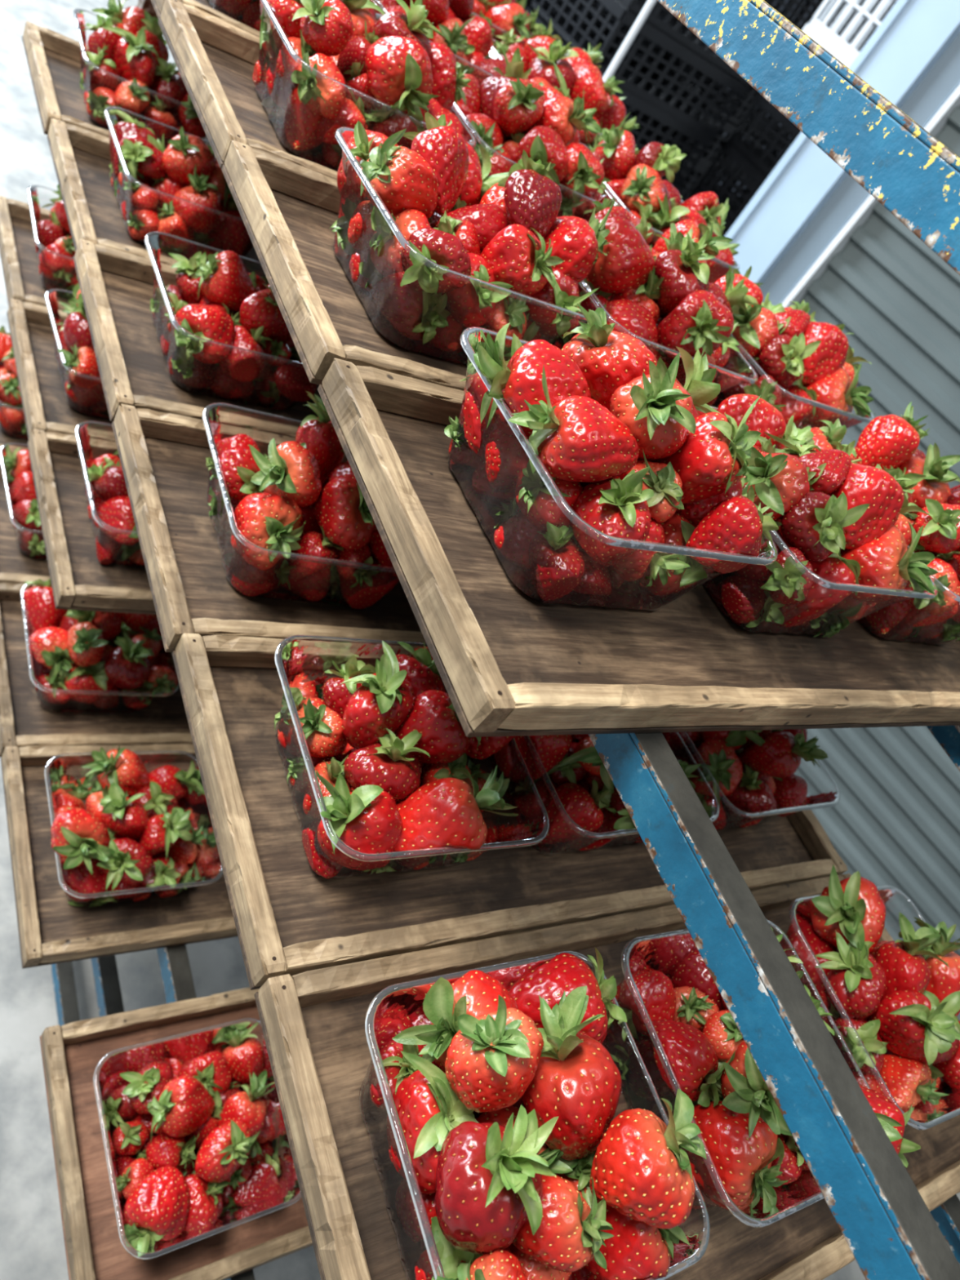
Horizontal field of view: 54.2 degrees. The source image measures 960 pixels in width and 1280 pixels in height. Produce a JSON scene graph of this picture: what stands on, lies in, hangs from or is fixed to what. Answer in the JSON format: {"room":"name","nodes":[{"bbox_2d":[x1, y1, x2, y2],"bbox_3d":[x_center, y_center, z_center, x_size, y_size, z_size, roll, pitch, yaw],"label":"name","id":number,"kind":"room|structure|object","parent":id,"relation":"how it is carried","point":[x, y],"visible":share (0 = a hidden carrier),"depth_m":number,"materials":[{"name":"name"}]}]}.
{"room":"fruit market stall","nodes":[
{"label":"fruit market stall","id":0,"kind":"room"},
{"bbox_2d":[0,0,959,1279],"bbox_3d":[-0.862,-1.278,3.254,8.500,0.100,12.000,3,49,-38],"label":"floor","id":1,"kind":"structure","parent":0,"point":[32,1241],"depth_m":1.43,"materials":[{"name":"concrete"}]},
{"bbox_2d":[50,0,959,1279],"bbox_3d":[-0.100,0.144,1.026,0.393,1.500,2.027,3,49,-38],"label":"frame","id":2,"kind":"object","parent":1,"relation":"on","point":[887,1226],"visible":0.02,"depth_m":0.42,"materials":[{"name":"blue paint"}]},
{"bbox_2d":[0,428,28,453],"bbox_3d":[-0.526,-0.344,1.551,0.591,0.025,0.248,3,49,-38],"label":"wooden tray","id":3,"kind":"object","parent":2,"relation":"on","point":[5,438],"visible":0.02,"depth_m":1.37,"materials":[{"name":"brown wood"}]},
{"bbox_2d":[0,324,28,439],"bbox_3d":[-0.640,-0.388,1.398,0.170,0.139,0.173,2,49,-38],"label":"strawberry punnet","id":4,"kind":"object","parent":3,"relation":"on","point":[12,420],"visible":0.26,"depth_m":1.35,"materials":[{"name":"food"}]},
{"bbox_2d":[0,400,28,439],"bbox_3d":[-0.655,-0.366,1.417,0.170,0.072,0.170,2,49,-38],"label":"tub","id":5,"kind":"object","parent":4,"relation":"in","point":[12,420],"depth_m":1.35,"materials":[{"name":"plastic"}]},
{"bbox_2d":[0,461,50,584],"bbox_3d":[-0.436,-0.151,1.420,0.591,0.025,0.248,3,49,-38],"label":"wooden tray","id":6,"kind":"object","parent":2,"relation":"on","point":[15,567],"visible":0.02,"depth_m":1.25,"materials":[{"name":"brown wood"}]},
{"bbox_2d":[0,442,46,558],"bbox_3d":[-0.558,-0.190,1.278,0.170,0.112,0.170,2,49,-39],"label":"strawberry punnet","id":7,"kind":"object","parent":6,"relation":"on","point":[16,468],"visible":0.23,"depth_m":1.24,"materials":[{"name":"food"}]},
{"bbox_2d":[0,195,71,310],"bbox_3d":[-0.406,-0.508,1.434,0.591,0.025,0.248,3,49,-38],"label":"wooden tray","id":8,"kind":"object","parent":2,"relation":"on","point":[20,262],"visible":0.19,"depth_m":1.27,"materials":[{"name":"brown wood"}]},
{"bbox_2d":[26,184,79,299],"bbox_3d":[-0.523,-0.551,1.287,0.174,0.126,0.180,5,48,-37],"label":"strawberry punnet","id":9,"kind":"object","parent":8,"relation":"on","point":[54,243],"visible":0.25,"depth_m":1.25,"materials":[{"name":"food"}]},
{"bbox_2d":[6,297,115,442],"bbox_3d":[-0.318,-0.315,1.301,0.590,0.025,0.248,3,49,-38],"label":"wooden tray","id":10,"kind":"object","parent":2,"relation":"on","point":[46,407],"visible":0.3,"depth_m":1.13,"materials":[{"name":"brown wood"}]},
{"bbox_2d":[44,275,109,417],"bbox_3d":[-0.435,-0.362,1.150,0.173,0.139,0.170,1,50,-39],"label":"strawberry punnet","id":11,"kind":"object","parent":10,"relation":"on","point":[74,352],"visible":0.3,"depth_m":1.09,"materials":[{"name":"food"}]},
{"bbox_2d":[26,428,156,614],"bbox_3d":[-0.229,-0.122,1.170,0.591,0.025,0.248,3,49,-38],"label":"wooden tray","id":12,"kind":"object","parent":2,"relation":"on","point":[79,582],"visible":0.3,"depth_m":0.99,"materials":[{"name":"brown wood"}]},
{"bbox_2d":[75,421,145,566],"bbox_3d":[-0.348,-0.163,1.028,0.170,0.116,0.170,3,49,-38],"label":"strawberry punnet","id":13,"kind":"object","parent":12,"relation":"on","point":[113,524],"visible":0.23,"depth_m":0.98,"materials":[{"name":"food"}]},
{"bbox_2d":[0,582,192,757],"bbox_3d":[-0.346,0.042,1.290,0.591,0.025,0.248,3,49,-38],"label":"wooden tray","id":14,"kind":"object","parent":2,"relation":"on","point":[24,722],"visible":0.21,"depth_m":1.13,"materials":[{"name":"brown wood"}]},
{"bbox_2d":[20,578,179,713],"bbox_3d":[-0.459,-0.001,1.136,0.170,0.139,0.173,4,48,-37],"label":"strawberry punnet","id":15,"kind":"object","parent":14,"relation":"on","point":[83,656],"visible":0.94,"depth_m":1.10,"materials":[{"name":"food"}]},
{"bbox_2d":[22,21,215,156],"bbox_3d":[-0.297,-0.660,1.296,0.590,0.025,0.248,4,49,-38],"label":"wooden tray","id":16,"kind":"object","parent":2,"relation":"on","point":[53,58],"visible":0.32,"depth_m":1.14,"materials":[{"name":"brown wood"}]},
{"bbox_2d":[72,0,206,149],"bbox_3d":[-0.409,-0.700,1.156,0.176,0.121,0.185,5,47,-36],"label":"strawberry punnet","id":17,"kind":"object","parent":16,"relation":"on","point":[125,65],"visible":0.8,"depth_m":1.12,"materials":[{"name":"food"}]},
{"bbox_2d":[0,743,237,968],"bbox_3d":[-0.255,0.235,1.160,0.591,0.025,0.248,4,48,-38],"label":"wooden tray","id":18,"kind":"object","parent":2,"relation":"on","point":[51,930],"visible":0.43,"depth_m":1.01,"materials":[{"name":"brown wood"}]},
{"bbox_2d":[44,743,222,906],"bbox_3d":[-0.377,0.197,1.009,0.185,0.121,0.176,4,48,-38],"label":"strawberry punnet","id":19,"kind":"object","parent":18,"relation":"on","point":[140,833],"visible":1,"depth_m":0.99,"materials":[{"name":"food"}]},
{"bbox_2d":[46,118,266,276],"bbox_3d":[-0.205,-0.467,1.167,0.591,0.025,0.248,3,49,-38],"label":"wooden tray","id":20,"kind":"object","parent":2,"relation":"on","point":[82,157],"visible":0.28,"depth_m":1.01,"materials":[{"name":"brown wood"}]},
{"bbox_2d":[104,106,253,262],"bbox_3d":[-0.317,-0.504,1.028,0.170,0.116,0.170,3,49,-38],"label":"strawberry punnet","id":21,"kind":"object","parent":20,"relation":"on","point":[182,190],"visible":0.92,"depth_m":0.99,"materials":[{"name":"food"}]},
{"bbox_2d":[39,986,312,1279],"bbox_3d":[-0.136,0.478,1.001,0.590,0.025,0.248,3,49,-38],"label":"wooden tray","id":22,"kind":"object","parent":2,"relation":"on","point":[72,1052],"visible":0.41,"depth_m":0.86,"materials":[{"name":"brown wood"}]},
{"bbox_2d":[93,1017,301,1259],"bbox_3d":[-0.256,0.447,0.852,0.170,0.112,0.170,2,49,-39],"label":"strawberry punnet","id":23,"kind":"object","parent":22,"relation":"on","point":[203,1091],"visible":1,"depth_m":0.84,"materials":[{"name":"food"}]},
{"bbox_2d":[73,239,320,438],"bbox_3d":[-0.118,-0.274,1.034,0.590,0.025,0.248,4,48,-38],"label":"wooden tray","id":24,"kind":"object","parent":2,"relation":"on","point":[116,286],"visible":0.28,"depth_m":0.88,"materials":[{"name":"brown wood"}]},
{"bbox_2d":[144,231,316,410],"bbox_3d":[-0.228,-0.310,0.899,0.170,0.112,0.170,3,49,-38],"label":"strawberry punnet","id":25,"kind":"object","parent":24,"relation":"on","point":[223,332],"visible":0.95,"depth_m":0.87,"materials":[{"name":"food"}]},
{"bbox_2d":[151,0,259,37],"bbox_3d":[-0.083,-0.626,1.052,0.591,0.025,0.248,4,48,-38],"label":"wooden tray","id":26,"kind":"object","parent":2,"relation":"on","point":[203,5],"visible":0.04,"depth_m":0.83,"materials":[{"name":"brown wood"}]},
{"bbox_2d":[208,0,383,31],"bbox_3d":[-0.189,-0.664,0.915,0.190,0.119,0.184,2,49,-39],"label":"strawberry punnet","id":27,"kind":"object","parent":26,"relation":"on","point":[250,10],"visible":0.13,"depth_m":0.89,"materials":[{"name":"food"}]},
{"bbox_2d":[374,0,506,85],"bbox_3d":[-0.052,-0.667,1.024,0.173,0.131,0.186,5,47,-36],"label":"strawberry punnet","id":28,"kind":"object","parent":26,"relation":"on","point":[470,40],"visible":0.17,"depth_m":1.01,"materials":[{"name":"food"}]},
{"bbox_2d":[491,17,639,150],"bbox_3d":[0.100,-0.653,1.130,0.194,0.137,0.180,5,48,-37],"label":"strawberry punnet","id":29,"kind":"object","parent":26,"relation":"on","point":[576,66],"visible":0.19,"depth_m":1.09,"materials":[{"name":"food"}]},
{"bbox_2d":[491,38,602,134],"bbox_3d":[0.078,-0.632,1.145,0.170,0.072,0.170,5,48,-37],"label":"tub","id":30,"kind":"object","parent":29,"relation":"in","point":[508,48],"depth_m":1.09,"materials":[{"name":"food"}]},
{"bbox_2d":[158,0,337,180],"bbox_3d":[0.005,-0.433,0.919,0.591,0.025,0.248,3,49,-38],"label":"wooden tray","id":31,"kind":"object","parent":2,"relation":"on","point":[215,59],"visible":0.31,"depth_m":0.77,"materials":[{"name":"brown wood"}]},
{"bbox_2d":[252,0,476,172],"bbox_3d":[-0.091,-0.472,0.777,0.175,0.139,0.198,4,48,-37],"label":"strawberry punnet","id":32,"kind":"object","parent":31,"relation":"on","point":[332,65],"visible":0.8,"depth_m":0.74,"materials":[{"name":"food"}]},
{"bbox_2d":[452,46,619,222],"bbox_3d":[0.046,-0.465,0.884,0.180,0.137,0.194,5,48,-37],"label":"strawberry punnet","id":33,"kind":"object","parent":31,"relation":"on","point":[509,114],"visible":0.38,"depth_m":0.84,"materials":[{"name":"food"}]},
{"bbox_2d":[452,102,619,222],"bbox_3d":[0.028,-0.450,0.907,0.170,0.072,0.170,5,48,-37],"label":"tub","id":34,"kind":"object","parent":33,"relation":"in","point":[504,144],"depth_m":0.84,"materials":[{"name":"food"}]},
{"bbox_2d":[578,112,740,283],"bbox_3d":[0.180,-0.457,0.993,0.186,0.131,0.173,4,48,-37],"label":"strawberry punnet","id":35,"kind":"object","parent":31,"relation":"on","point":[637,185],"visible":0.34,"depth_m":0.95,"materials":[{"name":"food"}]},
{"bbox_2d":[111,404,427,652],"bbox_3d":[-0.029,-0.081,0.903,0.591,0.025,0.248,3,49,-38],"label":"wooden tray","id":36,"kind":"object","parent":2,"relation":"on","point":[162,455],"visible":0.34,"depth_m":0.75,"materials":[{"name":"brown wood"}]},
{"bbox_2d":[202,391,399,608],"bbox_3d":[-0.129,-0.115,0.762,0.180,0.126,0.174,5,47,-36],"label":"strawberry punnet","id":37,"kind":"object","parent":36,"relation":"on","point":[297,517],"visible":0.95,"depth_m":0.72,"materials":[{"name":"food"}]},
{"bbox_2d":[221,140,719,407],"bbox_3d":[0.095,-0.240,0.789,0.591,0.025,0.248,4,48,-38],"label":"wooden tray","id":38,"kind":"object","parent":2,"relation":"on","point":[287,210],"visible":0.27,"depth_m":0.63,"materials":[{"name":"brown wood"}]},
{"bbox_2d":[329,111,614,365],"bbox_3d":[-0.003,-0.282,0.654,0.186,0.131,0.173,2,50,-39],"label":"strawberry punnet","id":39,"kind":"object","parent":38,"relation":"on","point":[433,248],"visible":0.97,"depth_m":0.62,"materials":[{"name":"food"}]},
{"bbox_2d":[541,197,758,405],"bbox_3d":[0.133,-0.273,0.750,0.198,0.139,0.175,5,48,-37],"label":"strawberry punnet","id":40,"kind":"object","parent":38,"relation":"on","point":[662,296],"visible":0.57,"depth_m":0.71,"materials":[{"name":"food"}]},
{"bbox_2d":[580,279,757,393],"bbox_3d":[0.118,-0.253,0.774,0.170,0.072,0.170,5,48,-37],"label":"tub","id":41,"kind":"object","parent":40,"relation":"in","point":[640,314],"depth_m":0.71,"materials":[{"name":"plastic"}]},
{"bbox_2d":[711,266,875,429],"bbox_3d":[0.269,-0.257,0.865,0.190,0.119,0.184,1,50,-39],"label":"strawberry punnet","id":42,"kind":"object","parent":38,"relation":"on","point":[810,367],"visible":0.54,"depth_m":0.83,"materials":[{"name":"food"}]},
{"bbox_2d":[730,333,875,428],"bbox_3d":[0.260,-0.244,0.883,0.170,0.072,0.170,1,50,-39],"label":"tub","id":43,"kind":"object","parent":42,"relation":"in","point":[813,395],"depth_m":0.83,"materials":[{"name":"plastic"}]},
{"bbox_2d":[172,633,848,990],"bbox_3d":[0.064,0.113,0.774,0.591,0.025,0.248,4,48,-37],"label":"wooden tray","id":44,"kind":"object","parent":2,"relation":"on","point":[290,918],"visible":0.53,"depth_m":0.64,"materials":[{"name":"brown wood"}]},
{"bbox_2d":[273,635,549,879],"bbox_3d":[-0.045,0.073,0.635,0.185,0.121,0.176,4,48,-37],"label":"strawberry punnet","id":45,"kind":"object","parent":44,"relation":"on","point":[381,770],"visible":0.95,"depth_m":0.60,"materials":[{"name":"food"}]},
{"bbox_2d":[488,732,719,855],"bbox_3d":[0.094,0.083,0.745,0.170,0.116,0.170,3,49,-38],"label":"strawberry punnet","id":46,"kind":"object","parent":44,"relation":"on","point":[585,810],"visible":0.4,"depth_m":0.71,"materials":[{"name":"food"}]},
{"bbox_2d":[662,728,839,831],"bbox_3d":[0.230,0.084,0.849,0.180,0.126,0.174,2,49,-38],"label":"strawberry punnet","id":47,"kind":"object","parent":44,"relation":"on","point":[757,784],"visible":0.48,"depth_m":0.81,"materials":[{"name":"food"}]},
{"bbox_2d":[253,873,959,1279],"bbox_3d":[0.154,0.306,0.643,0.591,0.025,0.248,4,48,-38],"label":"wooden tray","id":48,"kind":"object","parent":2,"relation":"on","point":[313,1022],"visible":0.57,"depth_m":0.55,"materials":[{"name":"brown wood"}]},
{"bbox_2d":[359,947,710,1279],"bbox_3d":[0.030,0.253,0.491,0.173,0.139,0.170,4,48,-37],"label":"strawberry punnet","id":49,"kind":"object","parent":48,"relation":"on","point":[500,1091],"visible":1,"depth_m":0.46,"materials":[{"name":"food"}]},
{"bbox_2d":[602,920,920,1227],"bbox_3d":[0.181,0.271,0.609,0.180,0.126,0.174,5,48,-37],"label":"strawberry punnet","id":50,"kind":"object","parent":48,"relation":"on","point":[685,1034],"visible":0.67,"depth_m":0.57,"materials":[{"name":"food"}]},
{"bbox_2d":[779,864,959,1129],"bbox_3d":[0.318,0.274,0.726,0.176,0.121,0.185,5,47,-36],"label":"strawberry punnet","id":51,"kind":"object","parent":48,"relation":"on","point":[895,1006],"visible":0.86,"depth_m":0.70,"materials":[{"name":"food"}]},
{"bbox_2d":[317,358,959,737],"bbox_3d":[0.188,-0.046,0.660,0.590,0.025,0.248,3,49,-38],"label":"wooden tray","id":52,"kind":"object","parent":2,"relation":"on","point":[508,662],"visible":0.58,"depth_m":0.52,"materials":[{"name":"brown wood"}]},
{"bbox_2d":[444,302,778,610],"bbox_3d":[0.074,-0.109,0.528,0.194,0.137,0.180,2,50,-39],"label":"strawberry punnet","id":53,"kind":"object","parent":52,"relation":"on","point":[611,484],"visible":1,"depth_m":0.50,"materials":[{"name":"food"}]},
{"bbox_2d":[697,382,941,637],"bbox_3d":[0.216,-0.086,0.638,0.190,0.119,0.184,2,50,-39],"label":"strawberry punnet","id":54,"kind":"object","parent":52,"relation":"on","point":[842,540],"visible":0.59,"depth_m":0.60,"materials":[{"name":"food"}]},
{"bbox_2d":[849,401,959,644],"bbox_3d":[0.363,-0.085,0.744,0.175,0.139,0.198,4,48,-37],"label":"strawberry punnet","id":55,"kind":"object","parent":52,"relation":"on","point":[889,441],"visible":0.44,"depth_m":0.71,"materials":[{"name":"food"}]},
{"bbox_2d":[857,545,959,644],"bbox_3d":[0.343,-0.068,0.764,0.170,0.072,0.170,4,48,-37],"label":"tub","id":56,"kind":"object","parent":55,"relation":"in","point":[935,620],"depth_m":0.71,"materials":[{"name":"plastic"}]},
{"bbox_3d":[-0.172,-0.819,1.183,0.591,0.025,0.248,4,48,-38],"label":"wooden tray","id":57,"kind":"object","parent":2,"relation":"on","visible":0},
{"bbox_2d":[469,0,546,48],"bbox_3d":[0.005,-0.839,1.263,0.184,0.118,0.190,3,49,-38],"label":"strawberry punnet","id":58,"kind":"object","parent":57,"relation":"on","point":[504,15],"visible":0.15,"depth_m":1.21,"materials":[{"name":"food"}]},
{"bbox_2d":[471,12,533,35],"bbox_3d":[-0.011,-0.827,1.278,0.170,0.072,0.170,3,49,-38],"label":"tub","id":59,"kind":"object","parent":58,"relation":"in","point":[500,23],"depth_m":1.21,"materials":[{"name":"food"}]},
{"bbox_2d":[602,0,656,82],"bbox_3d":[0.439,-1.560,2.202,0.018,2.800,0.018,3,49,-38],"label":"pole","id":60,"kind":"object","parent":1,"relation":"on","point":[649,5],"visible":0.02,"depth_m":2.28,"materials":[{"name":"plastic"}]},
{"bbox_3d":[-0.084,-1.032,3.424,0.572,0.160,0.392,-2,52,-41],"label":"plastic crate","id":61,"kind":"object","parent":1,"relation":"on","visible":0},
{"bbox_3d":[-0.004,-1.134,3.330,0.572,0.160,0.392,-1,51,-41],"label":"plastic crate","id":62,"kind":"object","parent":61,"relation":"on","visible":0},
{"bbox_3d":[0.075,-1.235,3.235,0.572,0.160,0.392,-2,52,-41],"label":"plastic crate","id":63,"kind":"object","parent":62,"relation":"on","visible":0},
{"bbox_3d":[0.155,-1.336,3.140,0.572,0.160,0.392,-1,52,-41],"label":"plastic crate","id":64,"kind":"object","parent":63,"relation":"on","visible":0},
{"bbox_3d":[0.234,-1.438,3.045,0.572,0.160,0.392,-1,52,-41],"label":"plastic crate","id":65,"kind":"object","parent":64,"relation":"on","visible":0},
{"bbox_2d":[661,176,683,192],"bbox_3d":[0.314,-1.539,2.950,0.572,0.160,0.392,-2,52,-41],"label":"plastic crate","id":66,"kind":"object","parent":65,"relation":"on","point":[678,187],"visible":0.02,"depth_m":2.98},
{"bbox_2d":[525,6,715,186],"bbox_3d":[0.394,-1.641,2.855,0.572,0.160,0.392,-3,53,-42],"label":"plastic crate","id":67,"kind":"object","parent":66,"relation":"on","point":[652,112],"visible":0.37,"depth_m":2.81,"materials":[{"name":"plastic"}]},
{"bbox_2d":[528,0,750,138],"bbox_3d":[0.473,-1.742,2.760,0.572,0.160,0.392,-1,52,-41],"label":"plastic crate","id":68,"kind":"object","parent":67,"relation":"on","point":[636,73],"visible":0.87,"depth_m":2.67,"materials":[{"name":"plastic"}]},
{"bbox_2d":[617,0,750,88],"bbox_3d":[0.553,-1.843,2.665,0.572,0.160,0.392,-2,52,-41],"label":"plastic crate","id":69,"kind":"object","parent":68,"relation":"on","point":[659,17],"visible":0.23,"depth_m":2.60,"materials":[{"name":"plastic"}]},
{"bbox_3d":[-0.492,-1.530,3.614,0.572,0.160,0.392,3,49,-38],"label":"plastic crate","id":70,"kind":"object","parent":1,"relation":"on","visible":0},
{"bbox_3d":[-0.413,-1.631,3.519,0.572,0.160,0.392,2,49,-38],"label":"plastic crate","id":71,"kind":"object","parent":70,"relation":"on","visible":0},
{"bbox_3d":[-0.333,-1.733,3.424,0.572,0.160,0.392,3,49,-38],"label":"plastic crate","id":72,"kind":"object","parent":71,"relation":"on","visible":0},
{"bbox_3d":[-0.253,-1.834,3.329,0.572,0.160,0.392,4,48,-38],"label":"plastic crate","id":73,"kind":"object","parent":72,"relation":"on","visible":0},
{"bbox_3d":[-0.174,-1.935,3.234,0.572,0.160,0.392,2,49,-38],"label":"plastic crate","id":74,"kind":"object","parent":73,"relation":"on","visible":0},
{"bbox_3d":[-0.094,-2.037,3.139,0.572,0.160,0.392,4,48,-37],"label":"plastic crate","id":75,"kind":"object","parent":74,"relation":"on","visible":0},
{"bbox_2d":[518,0,577,23],"bbox_3d":[-0.015,-2.138,3.044,0.572,0.160,0.392,3,49,-38],"label":"plastic crate","id":76,"kind":"object","parent":75,"relation":"on","point":[528,2],"visible":0.02,"depth_m":2.98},
{"bbox_2d":[549,0,586,19],"bbox_3d":[0.065,-2.239,2.949,0.572,0.160,0.392,4,48,-37],"label":"plastic crate","id":77,"kind":"object","parent":76,"relation":"on","point":[581,6],"visible":0.16,"depth_m":3.04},
{"bbox_3d":[0.133,-1.342,3.937,0.572,0.160,0.392,-10,57,-45],"label":"plastic crate","id":78,"kind":"object","parent":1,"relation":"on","visible":0},
{"bbox_3d":[0.212,-1.444,3.842,0.572,0.160,0.392,-8,56,-44],"label":"plastic crate","id":79,"kind":"object","parent":78,"relation":"on","visible":0},
{"bbox_3d":[0.292,-1.545,3.747,0.572,0.160,0.392,-9,57,-45],"label":"plastic crate","id":80,"kind":"object","parent":79,"relation":"on","visible":0},
{"bbox_3d":[0.371,-1.647,3.652,0.572,0.160,0.392,-9,57,-45],"label":"plastic crate","id":81,"kind":"object","parent":80,"relation":"on","visible":0},
{"bbox_3d":[0.451,-1.748,3.557,0.572,0.160,0.392,-8,56,-45],"label":"plastic crate","id":82,"kind":"object","parent":81,"relation":"on","visible":0},
{"bbox_2d":[679,158,708,201],"bbox_3d":[0.530,-1.849,3.462,0.572,0.160,0.392,-9,57,-45],"label":"plastic crate","id":83,"kind":"object","parent":82,"relation":"on","point":[700,167],"visible":0.09,"depth_m":3.55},
{"bbox_2d":[581,21,737,167],"bbox_3d":[0.610,-1.951,3.367,0.572,0.160,0.392,-8,56,-44],"label":"plastic crate","id":84,"kind":"object","parent":83,"relation":"on","point":[729,127],"visible":0.12,"depth_m":3.43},
{"bbox_2d":[586,0,758,126],"bbox_3d":[0.690,-2.052,3.272,0.572,0.160,0.392,-8,56,-44],"label":"plastic crate","id":85,"kind":"object","parent":84,"relation":"on","point":[733,119],"visible":0.19,"depth_m":3.25,"materials":[{"name":"plastic"}]},
{"bbox_3d":[0.769,-2.153,3.177,0.572,0.160,0.392,-8,56,-44],"label":"plastic crate","id":86,"kind":"object","parent":85,"relation":"on","visible":0},
{"bbox_2d":[764,0,823,30],"bbox_3d":[0.849,-2.255,3.082,0.572,0.160,0.392,-9,57,-45],"label":"plastic crate","id":87,"kind":"object","parent":86,"relation":"on","point":[805,8],"visible":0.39,"depth_m":3.17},
{"bbox_3d":[0.572,-0.843,3.772,0.572,0.160,0.392,-12,59,-46],"label":"plastic crate","id":88,"kind":"object","parent":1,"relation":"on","visible":0},
{"bbox_3d":[0.652,-0.944,3.678,0.572,0.160,0.392,-12,59,-46],"label":"plastic crate","id":89,"kind":"object","parent":88,"relation":"on","visible":0},
{"bbox_3d":[0.731,-1.046,3.583,0.572,0.160,0.392,-12,59,-46],"label":"plastic crate","id":90,"kind":"object","parent":89,"relation":"on","visible":0},
{"bbox_3d":[0.811,-1.147,3.488,0.572,0.160,0.392,-12,59,-46],"label":"plastic crate","id":91,"kind":"object","parent":90,"relation":"on","visible":0},
{"bbox_3d":[0.891,-1.249,3.393,0.572,0.160,0.392,-13,60,-47],"label":"plastic crate","id":92,"kind":"object","parent":91,"relation":"on","visible":0},
{"bbox_2d":[688,186,733,236],"bbox_3d":[0.970,-1.350,3.298,0.572,0.160,0.392,-13,59,-46],"label":"plastic crate","id":93,"kind":"object","parent":92,"relation":"on","point":[728,224],"visible":0.04,"depth_m":3.06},
{"bbox_2d":[696,140,767,223],"bbox_3d":[1.050,-1.451,3.203,0.572,0.160,0.392,-11,59,-46],"label":"plastic crate","id":94,"kind":"object","parent":93,"relation":"on","point":[737,205],"visible":0.25,"depth_m":3.04,"materials":[{"name":"plastic"}]},
{"bbox_2d":[727,93,801,177],"bbox_3d":[1.129,-1.553,3.108,0.572,0.160,0.392,-12,59,-46],"label":"plastic crate","id":95,"kind":"object","parent":94,"relation":"on","point":[765,162],"visible":0.27,"depth_m":2.96,"materials":[{"name":"plastic"}]},
{"bbox_2d":[801,22,853,67],"bbox_3d":[1.221,-1.670,2.998,0.572,0.210,0.392,-12,59,-46],"label":"plastic crate","id":96,"kind":"object","parent":95,"relation":"on","point":[829,46],"visible":0.02,"depth_m":2.77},
{"bbox_2d":[808,0,897,59],"bbox_3d":[1.326,-1.803,2.873,0.572,0.210,0.392,-12,59,-46],"label":"plastic crate","id":97,"kind":"object","parent":96,"relation":"on","point":[831,33],"visible":0.19,"depth_m":2.77,"materials":[{"name":"plastic"}]},
{"bbox_3d":[0.516,-1.507,4.435,0.572,0.160,0.392,-2,52,-41],"label":"plastic crate","id":98,"kind":"object","parent":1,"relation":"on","visible":0},
{"bbox_3d":[0.596,-1.609,4.340,0.572,0.160,0.392,-3,53,-42],"label":"plastic crate","id":99,"kind":"object","parent":98,"relation":"on","visible":0},
{"bbox_3d":[0.676,-1.710,4.245,0.572,0.160,0.392,-3,53,-42],"label":"plastic crate","id":100,"kind":"object","parent":99,"relation":"on","visible":0},
{"bbox_3d":[0.755,-1.812,4.150,0.572,0.160,0.392,-2,52,-41],"label":"plastic crate","id":101,"kind":"object","parent":100,"relation":"on","visible":0},
{"bbox_3d":[0.835,-1.913,4.055,0.572,0.160,0.392,-3,53,-42],"label":"plastic crate","id":102,"kind":"object","parent":101,"relation":"on","visible":0},
{"bbox_2d":[683,156,761,199],"bbox_3d":[0.914,-2.014,3.960,0.572,0.160,0.392,-1,52,-41],"label":"plastic crate","id":103,"kind":"object","parent":102,"relation":"on","point":[744,176],"visible":0.02,"depth_m":3.89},
{"bbox_2d":[692,121,784,179],"bbox_3d":[0.994,-2.116,3.865,0.572,0.160,0.392,-2,52,-41],"label":"plastic crate","id":104,"kind":"object","parent":103,"relation":"on","point":[766,145],"visible":0.02,"depth_m":3.81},
{"bbox_2d":[685,66,791,146],"bbox_3d":[1.074,-2.217,3.770,0.572,0.160,0.392,-3,53,-42],"label":"plastic crate","id":105,"kind":"object","parent":104,"relation":"on","point":[744,108],"visible":0.02,"depth_m":3.77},
{"bbox_3d":[1.153,-2.318,3.675,0.572,0.160,0.392,-1,52,-41],"label":"plastic crate","id":106,"kind":"object","parent":105,"relation":"on","visible":0},
{"bbox_2d":[764,0,875,52],"bbox_3d":[1.233,-2.420,3.580,0.572,0.160,0.392,-2,52,-41],"label":"plastic crate","id":107,"kind":"object","parent":106,"relation":"on","point":[843,5],"visible":0.04,"depth_m":3.50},
{"bbox_2d":[844,0,896,30],"bbox_3d":[1.312,-2.521,3.485,0.572,0.160,0.392,-1,52,-41],"label":"plastic crate","id":108,"kind":"object","parent":107,"relation":"on","point":[861,3],"visible":0.03,"depth_m":3.51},
{"bbox_2d":[576,0,775,53],"bbox_3d":[1.232,-3.870,5.164,2.900,3.000,0.100,3,49,-38],"label":"wall","id":109,"kind":"structure","parent":0,"point":[597,3],"depth_m":5.22,"materials":[{"name":"paint"}]},
{"bbox_2d":[716,0,894,198],"bbox_3d":[2.342,-2.640,4.781,0.100,3.000,3.000,3,49,-38],"label":"wall","id":110,"kind":"structure","parent":0,"point":[836,15],"depth_m":5.39,"materials":[{"name":"paint"}]},
{"bbox_2d":[794,106,959,1020],"bbox_3d":[2.205,0.459,1.326,0.028,3.038,4.200,-16,62,-48],"label":"wall","id":111,"kind":"structure","parent":0,"point":[895,822],"depth_m":2.24,"materials":[{"name":"metal"}]},
{"bbox_2d":[724,0,959,305],"bbox_3d":[0.892,-1.166,2.077,0.120,2.900,0.213,-16,62,-48],"label":"trim","id":112,"kind":"structure","parent":111,"relation":"attached to","point":[912,59],"depth_m":2.14,"materials":[{"name":"paint"}]},
{"bbox_2d":[782,84,959,307],"bbox_3d":[0.963,-1.076,2.041,0.075,2.900,0.015,-16,62,-48],"label":"trim","id":113,"kind":"structure","parent":111,"relation":"attached to","point":[939,121],"depth_m":2.14,"materials":[{"name":"white plastic"}]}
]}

